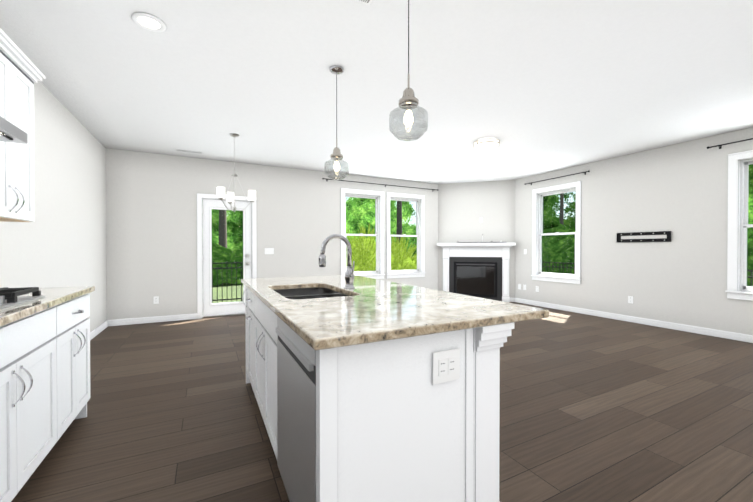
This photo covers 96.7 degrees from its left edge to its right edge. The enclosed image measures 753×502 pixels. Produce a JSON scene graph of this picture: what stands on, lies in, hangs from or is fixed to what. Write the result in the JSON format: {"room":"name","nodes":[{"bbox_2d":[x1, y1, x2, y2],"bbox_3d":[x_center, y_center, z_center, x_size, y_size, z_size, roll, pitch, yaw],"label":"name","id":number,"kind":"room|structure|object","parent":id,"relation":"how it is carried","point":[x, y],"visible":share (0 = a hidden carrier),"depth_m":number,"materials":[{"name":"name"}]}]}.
{"room":"open-plan kitchen","nodes":[
{"label":"open-plan kitchen","id":0,"kind":"room"},
{"bbox_2d":[0,80,106,331],"bbox_3d":[-2.191,-0.179,1.190,0.160,2.700,8.960,0,0,-27],"label":"wall","id":1,"kind":"structure","parent":0,"point":[60,241],"depth_m":3.50,"materials":[{"name":"beige paint"}]},
{"bbox_2d":[0,40,39,221],"bbox_3d":[-2.254,-0.658,1.855,0.334,0.939,0.585,0,0,-27],"label":"upper cabinet","id":2,"kind":"object","parent":1,"relation":"attached to","point":[20,73],"depth_m":1.97,"materials":[{"name":"white wood"}]},
{"bbox_2d":[0,116,27,143],"bbox_3d":[-1.871,-0.624,1.295,0.502,0.155,0.754,0,0,-27],"label":"range hood","id":3,"kind":"object","parent":2,"relation":"attached to","point":[9,132],"depth_m":1.63,"materials":[{"name":"silver metal"}]},
{"bbox_2d":[90,320,108,339],"bbox_3d":[-3.321,1.107,3.598,0.017,0.095,3.339,0,0,-27],"label":"baseboard","id":4,"kind":"structure","parent":1,"relation":"attached to","point":[96,331],"depth_m":4.66,"materials":[{"name":"white wood"}]},
{"bbox_2d":[106,148,437,319],"bbox_3d":[-1.419,-0.216,6.531,6.410,2.700,0.160,0,0,-27],"label":"wall","id":5,"kind":"structure","parent":0,"point":[151,225],"depth_m":5.59,"materials":[{"name":"beige paint"}]},
{"bbox_2d":[109,313,196,325],"bbox_3d":[-3.535,1.094,5.354,1.181,0.095,0.019,0,0,-27],"label":"baseboard","id":6,"kind":"structure","parent":5,"relation":"attached to","point":[129,321],"depth_m":5.33,"materials":[{"name":"white wood"}]},
{"bbox_2d":[153,296,158,303],"bbox_3d":[-3.530,0.786,5.360,0.072,0.118,0.008,0,0,-27],"label":"outlet","id":7,"kind":"object","parent":5,"relation":"attached to","point":[156,298],"depth_m":5.36,"materials":[{"name":"white plastic"}]},
{"bbox_2d":[197,193,256,318],"bbox_3d":[-2.616,0.085,5.887,0.944,2.107,0.218,0,0,-27],"label":"patio door","id":8,"kind":"structure","parent":5,"relation":"in","point":[207,307],"depth_m":5.74,"materials":[{"name":"white wood"}]},
{"bbox_2d":[265,248,273,253],"bbox_3d":[-1.970,0.001,6.151,0.165,0.118,0.013,0,0,-27],"label":"light switch","id":9,"kind":"object","parent":5,"relation":"attached to","point":[271,251],"depth_m":6.15,"materials":[{"name":"white plastic"}]},
{"bbox_2d":[341,188,384,278],"bbox_3d":[-0.303,-0.340,7.061,1.019,1.880,0.165,0,0,-27],"label":"window","id":10,"kind":"structure","parent":5,"relation":"in","point":[378,197],"depth_m":7.14,"materials":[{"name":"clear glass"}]},
{"bbox_2d":[322,178,437,191],"bbox_3d":[0.184,-1.414,7.209,2.822,0.055,0.080,0,0,-27],"label":"curtain rod","id":11,"kind":"object","parent":5,"relation":"attached to","point":[379,184],"visible":1,"depth_m":7.12,"materials":[{"name":"black metal"}]},
{"bbox_2d":[386,192,425,278],"bbox_3d":[0.641,-0.344,7.545,1.024,1.880,0.165,0,0,-27],"label":"window","id":12,"kind":"structure","parent":5,"relation":"in","point":[419,199],"depth_m":7.61,"materials":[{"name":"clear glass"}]},
{"bbox_2d":[0,0,752,183],"bbox_3d":[1.185,-1.571,2.913,7.750,0.060,8.960,0,0,-27],"label":"ceiling","id":13,"kind":"structure","parent":0,"point":[536,87],"depth_m":2.97,"materials":[{"name":"white paint"}]},
{"bbox_2d":[131,12,165,31],"bbox_3d":[-1.524,-1.529,2.244,0.194,0.011,0.194,0,0,-27],"label":"recessed light","id":14,"kind":"object","parent":13,"relation":"in","point":[147,21],"visible":1,"depth_m":2.23,"materials":[{"name":"white plastic"}]},
{"bbox_2d":[175,149,202,153],"bbox_3d":[-2.931,-1.552,5.229,0.380,0.008,0.120,0,0,-27],"label":"ceiling vent","id":15,"kind":"object","parent":13,"relation":"in","point":[188,151],"visible":1,"depth_m":5.22,"materials":[{"name":"grey metal"}]},
{"bbox_2d":[217,133,255,211],"bbox_3d":[-1.896,-1.036,4.511,0.482,1.031,0.464,0,0,-27],"label":"dining chandelier","id":16,"kind":"object","parent":13,"relation":"hanging from","point":[230,198],"visible":1,"depth_m":4.46,"materials":[{"name":"silver metal"}]},
{"bbox_2d":[324,65,348,179],"bbox_3d":[-0.337,-1.072,2.839,0.206,0.934,0.206,0,0,-27],"label":"pendant light","id":17,"kind":"object","parent":13,"relation":"hanging from","point":[336,155],"visible":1,"depth_m":2.82,"materials":[{"name":"clear glass"}]},
{"bbox_2d":[354,0,372,5],"bbox_3d":[-0.151,-1.529,1.958,0.310,0.008,0.140,0,0,-27],"label":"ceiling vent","id":18,"kind":"object","parent":13,"relation":"in","point":[367,2],"visible":1,"depth_m":2.05,"materials":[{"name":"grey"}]},
{"bbox_2d":[389,0,427,140],"bbox_3d":[0.172,-1.065,1.792,0.206,0.934,0.206,0,0,-27],"label":"pendant light","id":19,"kind":"object","parent":13,"relation":"hanging from","point":[408,101],"visible":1,"depth_m":1.78,"materials":[{"name":"clear glass"}]},
{"bbox_2d":[473,138,499,149],"bbox_3d":[1.554,-1.510,4.732,0.358,0.084,0.358,0,0,-27],"label":"ceiling light","id":20,"kind":"object","parent":13,"relation":"attached to","point":[486,143],"visible":1,"depth_m":4.63,"materials":[{"name":"white"}]},
{"bbox_2d":[11,302,752,501],"bbox_3d":[1.185,1.189,2.932,7.750,0.060,8.960,0,0,-27],"label":"floor","id":21,"kind":"structure","parent":0,"point":[597,409],"depth_m":2.30,"materials":[{"name":"wood"}]},
{"bbox_2d":[0,306,65,501],"bbox_3d":[-1.814,0.733,1.300,0.602,0.876,1.002,0,0,-27],"label":"base cabinet","id":22,"kind":"object","parent":21,"relation":"on","point":[44,366],"depth_m":1.55,"materials":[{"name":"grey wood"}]},
{"bbox_2d":[0,286,94,329],"bbox_3d":[-1.855,0.273,1.405,0.628,0.038,1.886,0,0,-27],"label":"countertop","id":23,"kind":"structure","parent":22,"relation":"on","point":[15,305],"depth_m":1.65,"materials":[{"name":"beige stone"}]},
{"bbox_2d":[0,287,45,310],"bbox_3d":[-1.821,0.223,1.321,0.495,0.064,0.870,0,0,-27],"label":"gas cooktop","id":24,"kind":"object","parent":23,"relation":"in","point":[8,299],"depth_m":1.63,"materials":[{"name":"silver metal"}]},
{"bbox_2d":[64,294,89,429],"bbox_3d":[-2.138,0.729,1.932,0.602,0.876,0.661,0,0,-27],"label":"base cabinet","id":25,"kind":"object","parent":21,"relation":"on","point":[76,322],"depth_m":2.11,"materials":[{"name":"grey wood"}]},
{"bbox_2d":[241,282,520,501],"bbox_3d":[-0.319,0.725,2.166,0.848,0.878,2.221,0,0,-27],"label":"kitchen island","id":26,"kind":"object","parent":21,"relation":"on","point":[365,389],"depth_m":1.23,"materials":[{"name":"white wood"}]},
{"bbox_2d":[276,316,315,501],"bbox_3d":[-0.317,0.719,1.377,0.084,0.842,0.633,0,0,-27],"label":"dishwasher","id":27,"kind":"object","parent":26,"relation":"in","point":[296,359],"depth_m":1.30,"materials":[{"name":"grey metal"}]},
{"bbox_2d":[241,275,548,345],"bbox_3d":[-0.220,0.267,2.201,1.049,0.036,2.215,0,0,-27],"label":"island countertop","id":28,"kind":"structure","parent":26,"relation":"on","point":[378,308],"depth_m":1.46,"materials":[{"name":"beige stone"}]},
{"bbox_2d":[273,286,316,289],"bbox_3d":[-0.523,0.383,2.336,0.444,0.222,0.375,0,0,-27],"label":"sink","id":29,"kind":"object","parent":28,"relation":"in","point":[274,287],"depth_m":2.49,"materials":[{"name":"black metal"}]},
{"bbox_2d":[289,290,340,297],"bbox_3d":[-0.341,0.386,1.981,0.444,0.222,0.375,0,0,-27],"label":"sink","id":30,"kind":"object","parent":28,"relation":"in","point":[334,291],"depth_m":2.19,"materials":[{"name":"black metal"}]},
{"bbox_2d":[319,234,356,289],"bbox_3d":[-0.250,0.069,2.189,0.248,0.361,0.113,0,0,-27],"label":"faucet","id":31,"kind":"object","parent":28,"relation":"on","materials":[{"name":"silver metal"}]},
{"bbox_2d":[437,234,515,301],"bbox_3d":[2.289,0.372,7.753,1.687,1.506,0.600,0,0,18],"label":"fireplace","id":32,"kind":"object","parent":21,"relation":"on","point":[478,269],"visible":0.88,"depth_m":7.60,"materials":[{"name":"white wood"}]},
{"bbox_2d":[438,180,514,297],"bbox_3d":[2.283,-0.225,7.730,1.937,2.700,0.160,0,0,18],"label":"wall","id":33,"kind":"structure","parent":0,"point":[463,208],"depth_m":7.63,"materials":[{"name":"beige paint"}]},
{"bbox_2d":[515,127,752,334],"bbox_3d":[4.868,-0.199,4.059,0.160,2.700,7.620,0,0,-27],"label":"wall","id":34,"kind":"structure","parent":0,"point":[679,191],"depth_m":5.12,"materials":[{"name":"beige paint"}]},
{"bbox_2d":[531,181,580,283],"bbox_3d":[3.535,-0.337,6.572,0.165,1.880,1.030,0,0,-27],"label":"window","id":35,"kind":"structure","parent":34,"relation":"in","point":[537,194],"depth_m":6.67,"materials":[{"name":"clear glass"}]},
{"bbox_2d":[524,170,589,184],"bbox_3d":[3.470,-1.404,6.508,0.080,0.055,1.352,0,0,-27],"label":"curtain rod","id":36,"kind":"object","parent":34,"relation":"attached to","point":[557,177],"visible":1,"depth_m":6.42,"materials":[{"name":"black metal"}]},
{"bbox_2d":[628,296,632,303],"bbox_3d":[4.092,0.784,5.391,0.008,0.118,0.072,0,0,-27],"label":"outlet","id":37,"kind":"object","parent":34,"relation":"attached to","point":[630,298],"depth_m":5.39,"materials":[{"name":"white plastic"}]},
{"bbox_2d":[515,298,752,342],"bbox_3d":[4.750,1.103,4.101,0.018,0.095,7.404,0,0,-27],"label":"baseboard","id":38,"kind":"structure","parent":34,"relation":"attached to","point":[639,320],"depth_m":5.14,"materials":[{"name":"white wood"}]},
{"bbox_2d":[617,231,670,241],"bbox_3d":[4.159,-0.217,5.237,0.022,0.155,0.723,0,0,-27],"label":"bracket","id":39,"kind":"object","parent":34,"relation":"attached to","point":[667,239],"visible":1,"depth_m":5.21,"materials":[{"name":"black metal"}]},
{"bbox_2d":[707,138,752,148],"bbox_3d":[4.809,-1.380,3.897,0.080,0.055,1.432,0,0,-27],"label":"curtain rod","id":40,"kind":"object","parent":34,"relation":"attached to","point":[719,146],"visible":1,"depth_m":4.36,"materials":[{"name":"black metal"}]},
{"bbox_2d":[725,150,752,300],"bbox_3d":[4.878,-0.318,3.956,0.165,1.880,1.030,0,0,-27],"label":"window","id":41,"kind":"structure","parent":34,"relation":"in","point":[739,163],"depth_m":4.31,"materials":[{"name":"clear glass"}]},
{"label":"outside","id":42,"kind":"structure","parent":0,"visible":0},
{"bbox_2d":[212,193,752,302],"bbox_3d":[1.903,-3.501,17.744,140.000,9.850,150.000,0,0,-27],"label":"landscape","id":43,"kind":"structure","parent":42,"point":[233,291],"depth_m":10.46,"materials":[{"name":"green plant"}]}
]}

